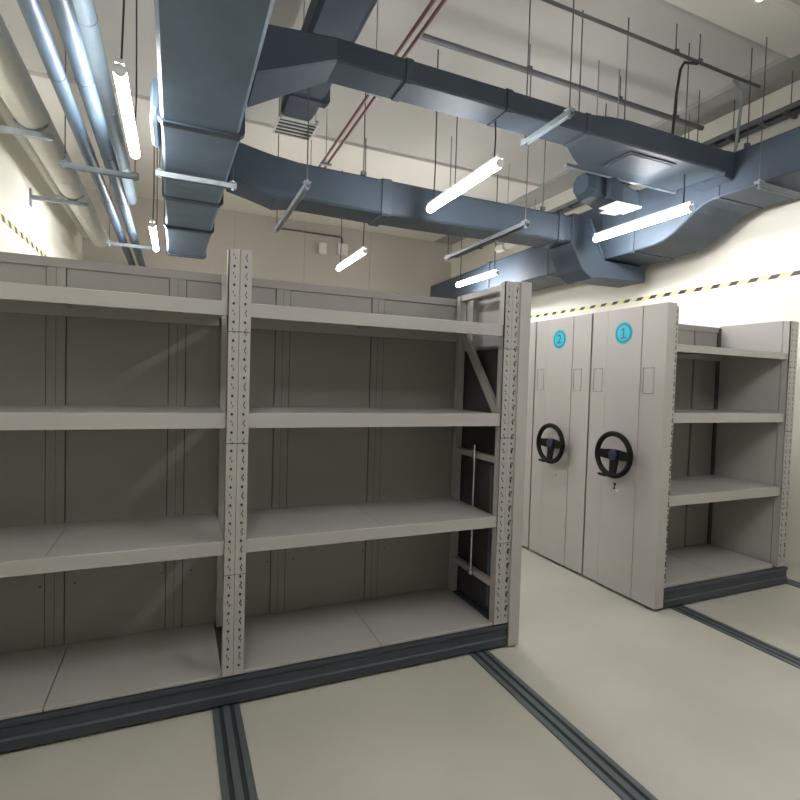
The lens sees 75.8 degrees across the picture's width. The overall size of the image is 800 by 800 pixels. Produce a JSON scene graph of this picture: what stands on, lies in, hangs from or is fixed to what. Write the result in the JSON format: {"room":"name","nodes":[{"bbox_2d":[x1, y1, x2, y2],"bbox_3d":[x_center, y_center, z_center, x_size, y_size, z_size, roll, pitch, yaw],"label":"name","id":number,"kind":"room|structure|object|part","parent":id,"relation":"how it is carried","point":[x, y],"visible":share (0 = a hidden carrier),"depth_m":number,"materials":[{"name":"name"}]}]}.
{"room":"archive storage room","nodes":[
{"label":"archive storage room","id":0,"kind":"room"},
{"bbox_2d":[0,115,81,259],"bbox_3d":[-2.497,-0.857,1.874,0.200,4.740,14.900,1,2,-24],"label":"wall","id":1,"kind":"structure","parent":0,"point":[47,225],"depth_m":5.41,"materials":[{"name":"beige paint"}]},
{"bbox_2d":[0,213,45,255],"bbox_3d":[-3.682,-1.650,4.869,0.004,0.050,8.000,1,2,-24],"label":"tape","id":2,"kind":"object","parent":1,"relation":"attached to","point":[5,220],"visible":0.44,"depth_m":5.15,"materials":[{"name":"plastic"}]},
{"bbox_2d":[0,118,53,141],"bbox_3d":[-3.007,-2.094,3.996,0.530,0.196,0.080,1,2,-24],"label":"bracket","id":3,"kind":"object","parent":1,"relation":"attached to","point":[25,132],"visible":0.99,"depth_m":4.02,"materials":[{"name":"metal"}]},
{"bbox_2d":[0,14,108,247],"bbox_3d":[-2.818,-2.236,3.854,0.246,0.246,8.500,1,2,-24],"label":"ceiling pipe","id":4,"kind":"object","parent":3,"relation":"attached to","point":[18,90],"visible":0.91,"depth_m":4.01,"materials":[{"name":"metal"}]},
{"bbox_2d":[0,96,88,237],"bbox_3d":[-3.151,-2.410,3.973,0.126,0.126,9.000,1,2,-24],"label":"ceiling pipe","id":5,"kind":"object","parent":1,"relation":"attached to","point":[5,113],"visible":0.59,"depth_m":5.27,"materials":[{"name":"metal"}]},
{"bbox_2d":[29,188,87,206],"bbox_3d":[-3.705,-2.169,5.599,0.530,0.196,0.080,1,2,-24],"label":"bracket","id":6,"kind":"object","parent":1,"relation":"attached to","point":[76,202],"visible":0.98,"depth_m":5.58,"materials":[{"name":"metal"}]},
{"bbox_2d":[82,188,451,295],"bbox_3d":[-2.154,-1.127,10.036,6.950,4.740,0.200,1,2,-24],"label":"wall","id":7,"kind":"structure","parent":0,"point":[397,264],"depth_m":9.88,"materials":[{"name":"beige paint"}]},
{"bbox_2d":[28,70,538,241],"bbox_3d":[-1.549,-3.398,8.173,6.510,0.040,3.500,1,2,-24],"label":"beam","id":8,"kind":"structure","parent":7,"relation":"attached to","point":[380,163],"depth_m":7.25,"materials":[{"name":"paint"}]},
{"bbox_2d":[234,227,370,280],"bbox_3d":[-1.881,-1.100,10.044,2.656,4.700,0.004,1,2,-24],"label":"trim","id":9,"kind":"structure","parent":7,"relation":"attached to","point":[234,227],"depth_m":9.97,"materials":[{"name":"grey paint"}]},
{"bbox_2d":[281,228,342,243],"bbox_3d":[-1.719,-3.192,9.986,1.274,0.134,0.030,1,2,-24],"label":"conduit","id":10,"kind":"object","parent":7,"relation":"attached to","point":[281,228],"visible":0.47,"depth_m":9.98,"materials":[{"name":"metal"}]},
{"bbox_2d":[319,243,326,253],"bbox_3d":[-1.514,-2.940,10.017,0.150,0.200,0.190,1,2,-24],"label":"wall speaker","id":11,"kind":"object","parent":7,"relation":"attached to","point":[322,246],"visible":1,"depth_m":9.93,"materials":[{"name":"white plastic"}]},
{"bbox_2d":[337,243,347,255],"bbox_3d":[-1.140,-2.986,10.210,0.200,0.220,0.130,1,2,-24],"label":"junction box","id":12,"kind":"object","parent":7,"relation":"attached to","point":[344,248],"visible":0.98,"depth_m":10.18,"materials":[{"name":"white plastic"}]},
{"bbox_2d":[336,223,367,270],"bbox_3d":[-0.630,-2.038,6.954,0.070,0.396,1.341,1,2,-24],"label":"lamp","id":13,"kind":"object","parent":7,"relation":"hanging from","point":[355,256],"depth_m":6.90,"materials":[{"name":"white plastic"}]},
{"bbox_3d":[-0.849,-2.663,7.489,0.011,1.342,0.023,3,3,40],"label":"cord","id":14,"kind":"part","parent":13,"relation":"part of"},
{"bbox_2d":[0,546,799,799],"bbox_3d":[0.708,1.656,3.389,7.350,0.200,14.900,1,2,-24],"label":"floor","id":15,"kind":"structure","parent":0,"point":[689,709],"depth_m":2.48,"materials":[{"name":"concrete"}]},
{"bbox_2d":[212,702,257,799],"bbox_3d":[-1.215,1.497,3.362,0.130,0.008,11.000,1,2,-24],"label":"rail","id":16,"kind":"object","parent":15,"relation":"on","point":[236,777],"visible":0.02,"depth_m":2.24,"materials":[{"name":"metal"}]},
{"bbox_2d":[0,248,531,752],"bbox_3d":[-0.932,0.374,2.890,3.412,2.280,0.765,1,2,-24],"label":"shelving rack","id":17,"kind":"object","parent":15,"relation":"on","point":[217,490],"visible":1,"depth_m":2.93,"materials":[{"name":"metal"}]},
{"bbox_3d":[-2.002,0.052,2.356,0.745,0.029,0.567,1,2,-24],"label":"shelf","id":18,"kind":"part","parent":17,"relation":"part of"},
{"bbox_3d":[-2.035,1.350,2.388,0.744,0.018,0.594,1,2,-24],"label":"shelf","id":19,"kind":"part","parent":17,"relation":"part of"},
{"bbox_3d":[-2.021,0.686,2.377,0.745,0.029,0.567,1,2,-24],"label":"shelf","id":20,"kind":"part","parent":17,"relation":"part of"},
{"bbox_3d":[-1.805,0.300,2.765,1.650,2.102,0.024,1,2,-24],"label":"panel","id":21,"kind":"part","parent":17,"relation":"part of","materials":[{"name":"metal"}]},
{"bbox_3d":[-1.349,1.359,2.687,0.744,0.018,0.594,1,2,-24],"label":"shelf","id":22,"kind":"part","parent":17,"relation":"part of","materials":[{"name":"metal"}]},
{"bbox_3d":[-1.335,0.696,2.677,0.745,0.029,0.567,1,2,-24],"label":"shelf","id":23,"kind":"part","parent":17,"relation":"part of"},
{"bbox_3d":[-1.317,0.061,2.655,0.745,0.029,0.567,1,2,-24],"label":"shelf","id":24,"kind":"part","parent":17,"relation":"part of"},
{"bbox_3d":[-0.570,1.370,3.027,0.746,0.018,0.594,1,2,-24],"label":"shelf","id":25,"kind":"part","parent":17,"relation":"part of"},
{"bbox_3d":[-0.556,0.707,3.017,0.746,0.029,0.567,1,2,-24],"label":"shelf","id":26,"kind":"part","parent":17,"relation":"part of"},
{"bbox_3d":[-0.537,0.072,2.995,0.746,0.029,0.567,1,2,-24],"label":"shelf","id":27,"kind":"part","parent":17,"relation":"part of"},
{"bbox_3d":[-0.310,0.321,3.417,1.613,2.102,0.024,1,2,-24],"label":"panel","id":28,"kind":"part","parent":17,"relation":"part of","materials":[{"name":"metal"}]},
{"bbox_3d":[0.117,1.380,3.327,0.746,0.018,0.594,1,2,-24],"label":"shelf","id":29,"kind":"part","parent":17,"relation":"part of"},
{"bbox_3d":[0.131,0.716,3.316,0.746,0.029,0.567,1,2,-24],"label":"shelf","id":30,"kind":"part","parent":17,"relation":"part of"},
{"bbox_3d":[0.149,0.082,3.295,0.746,0.029,0.567,1,2,-24],"label":"shelf","id":31,"kind":"part","parent":17,"relation":"part of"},
{"bbox_3d":[0.484,0.733,3.422,0.030,0.870,0.032,1,2,-24],"label":"drive rod","id":32,"kind":"part","parent":17,"relation":"part of","materials":[{"name":"silver metal"}]},
{"bbox_3d":[0.516,0.521,3.558,0.045,1.725,0.660,1,2,-24],"label":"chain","id":33,"kind":"part","parent":17,"relation":"part of","materials":[{"name":"metal"}]},
{"bbox_3d":[0.545,-0.708,3.437,0.040,0.040,0.535,1,2,-24],"label":"rail","id":34,"kind":"part","parent":17,"relation":"part of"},
{"bbox_3d":[0.596,0.395,3.556,0.078,2.278,0.765,1,2,-24],"label":"panel","id":35,"kind":"part","parent":17,"relation":"part of","materials":[{"name":"metal"}]},
{"bbox_2d":[522,322,536,547],"bbox_3d":[1.964,0.360,5.810,1.743,2.280,0.727,1,2,-24],"label":"tall cabinet","id":36,"kind":"object","parent":15,"relation":"on","point":[533,326],"visible":0.02,"depth_m":5.16,"materials":[{"name":"metal"}]},
{"bbox_2d":[529,313,593,574],"bbox_3d":[2.209,0.391,5.103,1.861,2.280,0.727,1,2,-24],"label":"tall cabinet","id":37,"kind":"object","parent":15,"relation":"on","point":[564,345],"visible":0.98,"depth_m":4.71,"materials":[{"name":"grey metal"}]},
{"bbox_3d":[1.368,-0.203,5.021,0.005,0.200,0.100,1,2,-24],"label":"grip plate","id":38,"kind":"part","parent":37,"relation":"part of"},
{"bbox_3d":[1.570,-0.181,4.559,0.005,0.200,0.100,1,2,-24],"label":"grip plate","id":39,"kind":"part","parent":37,"relation":"part of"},
{"bbox_2d":[468,650,657,799],"bbox_3d":[0.141,1.516,3.954,0.130,0.008,11.000,1,2,-24],"label":"rail","id":40,"kind":"object","parent":15,"relation":"on","point":[612,774],"visible":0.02,"depth_m":2.45,"materials":[{"name":"metal"}]},
{"bbox_2d":[669,605,799,668],"bbox_3d":[1.782,1.539,4.670,0.130,0.008,11.000,1,2,-24],"label":"rail","id":41,"kind":"object","parent":15,"relation":"on","point":[780,654],"visible":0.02,"depth_m":3.47,"materials":[{"name":"metal"}]},
{"bbox_2d":[583,302,798,610],"bbox_3d":[2.446,0.423,4.394,1.731,2.280,0.730,1,2,-24],"label":"tall cabinet","id":42,"kind":"object","parent":41,"relation":"on","point":[691,426],"visible":1,"depth_m":4.33,"materials":[{"name":"grey metal"}]},
{"bbox_3d":[1.666,-0.171,4.337,0.005,0.200,0.100,1,2,-24],"label":"grip plate","id":43,"kind":"part","parent":42,"relation":"part of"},
{"bbox_3d":[1.806,0.414,4.113,0.094,2.280,0.727,1,2,-24],"label":"panel","id":44,"kind":"part","parent":42,"relation":"part of","materials":[{"name":"metal"}]},
{"bbox_3d":[1.868,-0.149,3.875,0.005,0.200,0.100,1,2,-24],"label":"grip plate","id":45,"kind":"part","parent":42,"relation":"part of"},
{"bbox_2d":[677,352,700,354],"bbox_3d":[2.226,-0.411,4.242,0.674,0.029,0.567,1,2,-24],"label":"shelf","id":46,"kind":"object","parent":42,"relation":"attached to","point":[678,353],"depth_m":4.49,"materials":[{"name":"metal"}]},
{"bbox_3d":[2.366,0.356,4.651,1.354,2.102,0.024,1,2,-24],"label":"panel","id":47,"kind":"part","parent":42,"relation":"part of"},
{"bbox_2d":[665,553,722,587],"bbox_3d":[2.180,1.399,4.292,0.676,0.033,0.594,1,2,-24],"label":"shelf","id":48,"kind":"object","parent":42,"relation":"attached to","point":[680,572],"depth_m":4.14,"materials":[{"name":"metal"}]},
{"bbox_2d":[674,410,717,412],"bbox_3d":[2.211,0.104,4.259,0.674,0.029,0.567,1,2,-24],"label":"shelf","id":49,"kind":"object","parent":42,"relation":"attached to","point":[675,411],"depth_m":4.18,"materials":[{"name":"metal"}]},
{"bbox_2d":[670,480,722,494],"bbox_3d":[2.193,0.731,4.281,0.674,0.029,0.567,1,2,-24],"label":"shelf","id":50,"kind":"object","parent":42,"relation":"attached to","point":[677,487],"depth_m":4.19,"materials":[{"name":"metal"}]},
{"bbox_2d":[684,354,751,357],"bbox_3d":[2.846,-0.402,4.512,0.674,0.029,0.567,1,2,-24],"label":"shelf","id":51,"kind":"object","parent":42,"relation":"attached to","point":[685,355],"depth_m":4.76,"materials":[{"name":"metal"}]},
{"bbox_2d":[667,544,771,576],"bbox_3d":[2.785,1.407,4.556,0.636,0.033,0.594,1,2,-24],"label":"shelf","id":52,"kind":"object","parent":42,"relation":"attached to","point":[728,563],"depth_m":4.49,"materials":[{"name":"metal"}]},
{"bbox_2d":[674,409,765,412],"bbox_3d":[2.832,0.112,4.530,0.674,0.029,0.567,1,2,-24],"label":"shelf","id":53,"kind":"object","parent":42,"relation":"attached to","point":[703,410],"depth_m":4.59,"materials":[{"name":"metal"}]},
{"bbox_2d":[671,475,771,490],"bbox_3d":[2.813,0.740,4.552,0.674,0.029,0.567,1,2,-24],"label":"shelf","id":54,"kind":"object","parent":42,"relation":"attached to","point":[717,482],"depth_m":4.54,"materials":[{"name":"metal"}]},
{"bbox_3d":[3.120,0.365,4.684,0.050,2.110,0.560,1,2,-24],"label":"panel","id":55,"kind":"part","parent":42,"relation":"part of","materials":[{"name":"metal"}]},
{"bbox_2d":[786,578,799,587],"bbox_3d":[3.092,1.557,5.242,0.130,0.008,11.000,1,2,-24],"label":"rail","id":56,"kind":"object","parent":15,"relation":"on","point":[789,581],"visible":0.02,"depth_m":4.47,"materials":[{"name":"metal"}]},
{"bbox_2d":[0,0,799,183],"bbox_3d":[0.851,-3.279,3.219,7.350,0.200,14.900,1,2,-24],"label":"ceiling","id":57,"kind":"structure","parent":0,"point":[497,28],"depth_m":4.86,"materials":[{"name":"paint"}]},
{"bbox_2d":[60,51,138,181],"bbox_3d":[-2.533,-2.615,4.364,0.580,1.400,0.060,1,2,-24],"label":"hanger","id":58,"kind":"object","parent":57,"relation":"hanging from","point":[64,163],"visible":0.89,"depth_m":4.36,"materials":[{"name":"metal"}]},
{"bbox_3d":[-2.771,-2.621,4.260,0.009,1.395,0.010,1,2,-24],"label":"rod","id":59,"kind":"part","parent":58,"relation":"part of","materials":[{"name":"metal"}]},
{"bbox_2d":[17,0,135,265],"bbox_3d":[-2.655,-2.050,4.425,0.102,0.102,9.400,1,2,-24],"label":"ceiling pipe","id":60,"kind":"object","parent":58,"relation":"on","point":[32,12],"visible":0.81,"depth_m":3.31,"materials":[{"name":"metal"}]},
{"bbox_2d":[72,0,136,204],"bbox_3d":[-2.012,-2.385,3.324,0.142,0.142,6.900,1,2,-24],"label":"ceiling pipe","id":61,"kind":"object","parent":58,"relation":"on","point":[85,10],"visible":0.73,"depth_m":3.80,"materials":[{"name":"metal"}]},
{"bbox_2d":[112,0,139,158],"bbox_3d":[-1.733,-2.519,3.297,0.070,1.474,1.170,1,2,-24],"label":"lamp","id":62,"kind":"object","parent":57,"relation":"hanging from","point":[119,70],"visible":1,"depth_m":3.11,"materials":[{"name":"white plastic"}]},
{"bbox_3d":[-1.529,-2.543,2.842,0.011,1.382,0.023,3,3,40],"label":"cord","id":63,"kind":"part","parent":62,"relation":"part of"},
{"bbox_3d":[-1.928,-2.586,3.758,0.011,1.382,0.023,3,3,40],"label":"cord","id":64,"kind":"part","parent":62,"relation":"part of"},
{"bbox_2d":[106,174,153,250],"bbox_3d":[-3.586,-2.712,6.881,0.580,1.360,0.060,1,2,-24],"label":"hanger","id":65,"kind":"object","parent":57,"relation":"hanging from","point":[109,242],"visible":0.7,"depth_m":6.88,"materials":[{"name":"metal"}]},
{"bbox_2d":[48,0,145,266],"bbox_3d":[-2.522,-2.059,4.482,0.110,0.110,9.400,1,2,-24],"label":"ceiling pipe","id":66,"kind":"object","parent":65,"relation":"on","point":[64,13],"visible":0.88,"depth_m":3.32,"materials":[{"name":"metal"}]},
{"bbox_3d":[-3.825,-2.718,6.777,0.009,1.355,0.010,1,2,-24],"label":"rod","id":67,"kind":"part","parent":65,"relation":"part of","materials":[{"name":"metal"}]},
{"bbox_2d":[149,146,158,251],"bbox_3d":[-2.936,-2.652,6.163,0.070,1.474,1.170,1,2,-24],"label":"lamp","id":68,"kind":"object","parent":57,"relation":"hanging from","point":[153,227],"visible":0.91,"depth_m":5.96,"materials":[{"name":"white plastic"}]},
{"bbox_3d":[-2.731,-2.676,5.708,0.011,1.382,0.023,3,3,40],"label":"cord","id":69,"kind":"part","parent":68,"relation":"part of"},
{"bbox_3d":[-3.131,-2.699,6.624,0.011,1.342,0.023,3,3,40],"label":"cord","id":70,"kind":"part","parent":68,"relation":"part of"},
{"bbox_2d":[155,149,236,190],"bbox_3d":[-1.648,-2.528,4.208,0.620,1.513,0.060,1,2,-24],"label":"hanger","id":71,"kind":"object","parent":57,"relation":"hanging from","point":[232,185],"visible":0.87,"depth_m":4.21,"materials":[{"name":"metal"}]},
{"bbox_3d":[-1.904,-2.534,4.096,0.009,1.508,0.010,1,2,-24],"label":"rod","id":72,"kind":"part","parent":71,"relation":"part of","materials":[{"name":"metal"}]},
{"bbox_2d":[150,0,274,258],"bbox_3d":[-1.188,-2.002,3.076,0.590,0.450,8.755,1,2,-24],"label":"duct","id":73,"kind":"object","parent":71,"relation":"hanging from","point":[209,51],"visible":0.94,"depth_m":3.07,"materials":[{"name":"metal"}]},
{"bbox_2d":[273,87,311,232],"bbox_3d":[-1.007,-2.510,4.777,0.060,1.550,1.430,1,2,-24],"label":"hanger","id":74,"kind":"object","parent":57,"relation":"hanging from","point":[306,183],"visible":0.87,"depth_m":4.53,"materials":[{"name":"metal"}]},
{"bbox_3d":[-1.280,-2.542,5.404,0.009,1.545,0.010,1,2,-24],"label":"rod","id":75,"kind":"part","parent":74,"relation":"part of","materials":[{"name":"metal"}]},
{"bbox_3d":[-0.742,-2.209,4.159,0.009,0.995,0.010,1,2,-24],"label":"rod","id":76,"kind":"part","parent":74,"relation":"part of","materials":[{"name":"metal"}]},
{"bbox_2d":[272,0,377,140],"bbox_3d":[-0.139,-2.925,3.088,0.420,0.555,5.020,1,2,-24],"label":"air duct","id":77,"kind":"object","parent":57,"relation":"hanging from","point":[342,19],"visible":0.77,"depth_m":3.81,"materials":[{"name":"metal"}]},
{"bbox_2d":[272,116,318,140],"bbox_3d":[-1.067,-2.757,5.236,0.400,0.012,0.360,1,2,-24],"label":"grille","id":78,"kind":"object","parent":77,"relation":"attached to","point":[284,126],"depth_m":5.22,"materials":[{"name":"metal"}]},
{"bbox_2d":[360,92,366,175],"bbox_3d":[-0.334,-2.710,4.903,0.050,1.120,0.030,1,2,-24],"label":"rod","id":79,"kind":"object","parent":57,"relation":"hanging from","point":[363,173],"visible":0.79,"depth_m":4.91,"materials":[{"name":"metal"}]},
{"bbox_2d":[226,142,644,287],"bbox_3d":[0.714,-1.837,5.564,4.908,0.769,0.440,1,2,-24],"label":"duct","id":80,"kind":"object","parent":79,"relation":"hanging from","point":[267,180],"visible":0.94,"depth_m":5.19,"materials":[{"name":"metal"}]},
{"bbox_2d":[365,138,365,170],"bbox_3d":[-0.400,-3.078,6.461,0.070,0.408,0.032,1,2,-24],"label":"lamp","id":81,"kind":"object","parent":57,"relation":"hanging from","point":[365,138],"depth_m":6.55,"materials":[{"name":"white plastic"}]},
{"bbox_3d":[-0.450,-2.640,6.572,0.011,1.382,0.023,3,3,40],"label":"cord","id":82,"kind":"part","parent":81,"relation":"part of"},
{"bbox_2d":[310,0,446,167],"bbox_3d":[-0.059,-2.839,3.853,0.120,0.775,5.350,1,2,-24],"label":"pipe","id":83,"kind":"object","parent":57,"relation":"hanging from","point":[323,162],"visible":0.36,"depth_m":4.15,"materials":[{"name":"metal"}]},
{"bbox_2d":[455,117,457,183],"bbox_3d":[0.583,-2.697,5.303,0.050,1.120,0.030,1,2,-24],"label":"rod","id":84,"kind":"object","parent":57,"relation":"hanging from","point":[457,117],"visible":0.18,"depth_m":5.30,"materials":[{"name":"metal"}]},
{"bbox_2d":[426,49,503,212],"bbox_3d":[0.532,-2.488,4.329,0.070,1.474,1.170,1,2,-24],"label":"lamp","id":85,"kind":"object","parent":57,"relation":"hanging from","point":[496,162],"visible":0.97,"depth_m":4.26,"materials":[{"name":"white plastic"}]},
{"bbox_3d":[0.338,-2.556,4.790,0.011,1.382,0.023,3,3,40],"label":"cord","id":86,"kind":"part","parent":85,"relation":"part of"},
{"bbox_3d":[0.721,-1.964,3.893,0.011,0.283,0.023,3,3,40],"label":"cord","id":87,"kind":"part","parent":85,"relation":"part of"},
{"bbox_2d":[456,175,498,286],"bbox_3d":[1.216,-2.596,8.050,0.070,1.474,1.170,1,2,-24],"label":"lamp","id":88,"kind":"object","parent":57,"relation":"hanging from","point":[494,272],"visible":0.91,"depth_m":7.95,"materials":[{"name":"white plastic"}]},
{"bbox_3d":[1.020,-2.644,8.512,0.011,1.342,0.023,3,3,40],"label":"cord","id":89,"kind":"part","parent":88,"relation":"part of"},
{"bbox_3d":[1.420,-2.621,7.595,0.011,1.382,0.023,3,3,40],"label":"cord","id":90,"kind":"part","parent":88,"relation":"part of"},
{"bbox_2d":[445,75,530,260],"bbox_3d":[0.937,-2.492,5.734,0.060,1.540,1.630,1,2,-24],"label":"hanger","id":91,"kind":"object","parent":57,"relation":"hanging from","point":[524,224],"visible":0.94,"depth_m":5.53,"materials":[{"name":"metal"}]},
{"bbox_3d":[0.624,-2.528,6.453,0.009,1.535,0.010,1,2,-24],"label":"rod","id":92,"kind":"part","parent":91,"relation":"part of","materials":[{"name":"metal"}]},
{"bbox_3d":[1.251,-2.461,5.015,0.009,1.535,0.010,1,2,-24],"label":"rod","id":93,"kind":"part","parent":91,"relation":"part of","materials":[{"name":"metal"}]},
{"bbox_2d":[495,164,518,252],"bbox_3d":[1.565,-2.689,7.052,0.120,1.199,0.700,1,2,-24],"label":"pipe","id":94,"kind":"object","parent":57,"relation":"hanging from","point":[502,247],"visible":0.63,"depth_m":7.17,"materials":[{"name":"metal"}]},
{"bbox_2d":[540,140,545,210],"bbox_3d":[1.619,-2.688,5.754,0.050,1.110,0.030,1,2,-24],"label":"rod","id":95,"kind":"object","parent":57,"relation":"hanging from","point":[542,207],"visible":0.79,"depth_m":5.76,"materials":[{"name":"metal"}]},
{"bbox_2d":[520,0,575,147],"bbox_3d":[1.128,-2.612,3.901,0.060,1.163,0.570,1,2,-24],"label":"hanger","id":96,"kind":"object","parent":57,"relation":"hanging from","point":[568,112],"visible":1,"depth_m":3.86,"materials":[{"name":"metal"}]},
{"bbox_3d":[1.026,-2.626,4.134,0.009,1.158,0.010,1,2,-24],"label":"rod","id":97,"kind":"part","parent":96,"relation":"part of","materials":[{"name":"metal"}]},
{"bbox_3d":[1.229,-2.574,3.668,0.009,1.098,0.010,1,2,-24],"label":"rod","id":98,"kind":"part","parent":96,"relation":"part of","materials":[{"name":"metal"}]},
{"bbox_2d":[420,33,703,130],"bbox_3d":[1.725,-3.079,4.898,3.400,0.265,0.052,1,2,-24],"label":"conduit","id":99,"kind":"object","parent":57,"relation":"hanging from","point":[426,37],"visible":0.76,"depth_m":4.72,"materials":[{"name":"metal"}]},
{"bbox_3d":[1.176,-3.109,4.657,0.040,0.220,0.040,1,2,-24],"label":"rod","id":100,"kind":"part","parent":99,"relation":"part of","materials":[{"name":"metal"}]},
{"bbox_3d":[2.184,-3.095,5.097,0.040,0.220,0.040,1,2,-24],"label":"rod","id":101,"kind":"part","parent":99,"relation":"part of","materials":[{"name":"metal"}]},
{"bbox_2d":[578,10,583,111],"bbox_3d":[1.487,-2.740,4.231,0.050,0.910,0.030,1,2,-24],"label":"rod","id":102,"kind":"object","parent":57,"relation":"hanging from","point":[582,10],"visible":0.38,"depth_m":4.23,"materials":[{"name":"metal"}]},
{"bbox_2d":[573,60,641,214],"bbox_3d":[2.007,-2.527,4.959,0.540,1.354,0.380,1,2,-24],"label":"duct","id":103,"kind":"object","parent":57,"relation":"hanging from","point":[609,196],"visible":0.88,"depth_m":4.89,"materials":[{"name":"metal"}]},
{"bbox_2d":[599,201,641,213],"bbox_3d":[2.120,-1.852,4.953,0.320,0.012,0.220,1,2,-24],"label":"grille","id":104,"kind":"object","parent":103,"relation":"attached to","point":[622,207],"depth_m":4.94,"materials":[{"name":"metal"}]},
{"bbox_2d":[624,18,629,119],"bbox_3d":[1.894,-2.738,4.300,0.050,0.895,0.030,1,2,-24],"label":"rod","id":105,"kind":"object","parent":57,"relation":"hanging from","point":[628,18],"visible":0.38,"depth_m":4.30,"materials":[{"name":"metal"}]},
{"bbox_2d":[247,24,734,193],"bbox_3d":[0.994,-2.084,4.094,4.238,0.440,0.645,1,2,-24],"label":"duct","id":106,"kind":"object","parent":105,"relation":"hanging from","point":[290,61],"visible":0.98,"depth_m":3.75,"materials":[{"name":"metal"}]},
{"bbox_3d":[2.105,-2.067,4.532,0.530,0.017,0.320,1,2,-24],"label":"access panel","id":107,"kind":"part","parent":106,"relation":"part of","materials":[{"name":"metal"}]},
{"bbox_2d":[456,71,799,257],"bbox_3d":[2.824,-2.987,6.877,0.180,0.420,8.600,1,2,-24],"label":"cable tray","id":108,"kind":"object","parent":57,"relation":"hanging from","point":[792,110],"visible":0.31,"depth_m":5.24,"materials":[{"name":"metal"}]},
{"bbox_3d":[3.483,-2.916,5.365,0.180,0.420,0.030,1,2,-24],"label":"rod","id":109,"kind":"part","parent":108,"relation":"part of","materials":[{"name":"metal"}]},
{"bbox_3d":[3.702,-2.892,4.862,0.180,0.420,0.030,1,2,-24],"label":"rod","id":110,"kind":"part","parent":108,"relation":"part of","materials":[{"name":"metal"}]},
{"bbox_2d":[593,103,693,241],"bbox_3d":[2.418,-2.462,5.152,0.070,1.474,1.170,1,2,-24],"label":"lamp","id":111,"kind":"object","parent":57,"relation":"hanging from","point":[686,207],"visible":0.94,"depth_m":5.07,"materials":[{"name":"white plastic"}]},
{"bbox_3d":[2.224,-2.530,5.613,0.011,1.382,0.023,3,3,40],"label":"cord","id":112,"kind":"part","parent":111,"relation":"part of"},
{"bbox_3d":[2.607,-1.931,4.716,0.011,0.271,0.023,3,3,40],"label":"cord","id":113,"kind":"part","parent":111,"relation":"part of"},
{"bbox_2d":[541,0,760,87],"bbox_3d":[1.774,-3.055,4.097,3.450,0.253,0.042,1,2,-24],"label":"conduit","id":114,"kind":"object","parent":57,"relation":"hanging from","point":[675,51],"visible":1,"depth_m":4.24,"materials":[{"name":"metal"}]},
{"bbox_3d":[2.336,-3.057,4.346,0.040,0.235,0.040,1,2,-24],"label":"rod","id":115,"kind":"part","parent":114,"relation":"part of","materials":[{"name":"metal"}]},
{"bbox_2d":[671,61,698,133],"bbox_3d":[2.471,-2.603,4.442,0.209,0.652,0.070,2,2,-2],"label":"conduit","id":116,"kind":"object","parent":114,"relation":"hanging from","point":[684,62],"visible":0.88,"depth_m":4.43,"materials":[{"name":"metal"}]},
{"bbox_3d":[2.602,-3.053,4.462,0.040,0.235,0.040,1,2,-24],"label":"rod","id":117,"kind":"part","parent":114,"relation":"part of","materials":[{"name":"metal"}]},
{"bbox_2d":[732,79,742,151],"bbox_3d":[3.103,-2.603,4.739,0.062,0.637,0.181,4,3,45],"label":"conduit","id":118,"kind":"object","parent":114,"relation":"hanging from","point":[734,81],"visible":0.88,"depth_m":4.77,"materials":[{"name":"metal"}]},
{"bbox_2d":[684,43,689,137],"bbox_3d":[2.563,-2.728,4.591,0.050,0.895,0.030,1,2,-24],"label":"rod","id":119,"kind":"object","parent":57,"relation":"hanging from","point":[689,43],"visible":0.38,"depth_m":4.59,"materials":[{"name":"metal"}]},
{"bbox_2d":[697,90,699,141],"bbox_3d":[3.071,-2.746,5.303,0.050,0.880,0.030,1,2,-24],"label":"rod","id":120,"kind":"object","parent":57,"relation":"hanging from","point":[699,90],"visible":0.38,"depth_m":5.29,"materials":[{"name":"metal"}]},
{"bbox_2d":[744,47,752,147],"bbox_3d":[3.147,-2.720,4.628,0.050,0.880,0.030,1,2,-24],"label":"rod","id":121,"kind":"object","parent":57,"relation":"hanging from","point":[746,144],"visible":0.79,"depth_m":4.62,"materials":[{"name":"metal"}]},
{"bbox_2d":[754,37,799,199],"bbox_3d":[3.472,-2.456,4.563,0.850,1.285,0.060,1,2,-24],"label":"hanger","id":122,"kind":"object","parent":57,"relation":"hanging from","point":[760,184],"visible":1,"depth_m":4.44,"materials":[{"name":"metal"}]},
{"bbox_2d":[430,126,799,298],"bbox_3d":[3.157,-1.957,5.269,0.666,0.688,11.300,1,2,-24],"label":"duct","id":123,"kind":"object","parent":122,"relation":"on","point":[717,209],"visible":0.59,"depth_m":5.39,"materials":[{"name":"metal"}]},
{"bbox_3d":[3.110,-2.463,4.405,0.009,1.280,0.010,1,2,-24],"label":"rod","id":124,"kind":"part","parent":122,"relation":"part of","materials":[{"name":"metal"}]},
{"bbox_2d":[451,80,799,565],"bbox_3d":[4.056,-0.766,4.733,0.200,4.740,14.900,1,2,-24],"label":"wall","id":125,"kind":"structure","parent":0,"point":[765,241],"depth_m":5.52,"materials":[{"name":"beige paint"}]},
{"bbox_2d":[434,54,799,244],"bbox_3d":[3.830,-3.112,4.525,0.440,0.050,14.500,1,2,-24],"label":"beam","id":126,"kind":"structure","parent":125,"relation":"attached to","point":[720,103],"depth_m":5.50,"materials":[{"name":"grey paint"}]},
{"bbox_2d":[531,270,799,317],"bbox_3d":[3.078,-1.313,6.738,0.004,0.040,10.000,1,2,-24],"label":"tape","id":127,"kind":"object","parent":125,"relation":"attached to","point":[793,273],"visible":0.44,"depth_m":6.09,"materials":[{"name":"plastic"}]},
{"bbox_2d":[664,0,799,57],"bbox_3d":[0.625,-3.154,3.182,6.510,0.060,0.360,1,2,-24],"label":"ceiling","id":128,"kind":"structure","parent":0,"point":[777,20],"depth_m":4.16,"materials":[{"name":"paint"}]}
]}

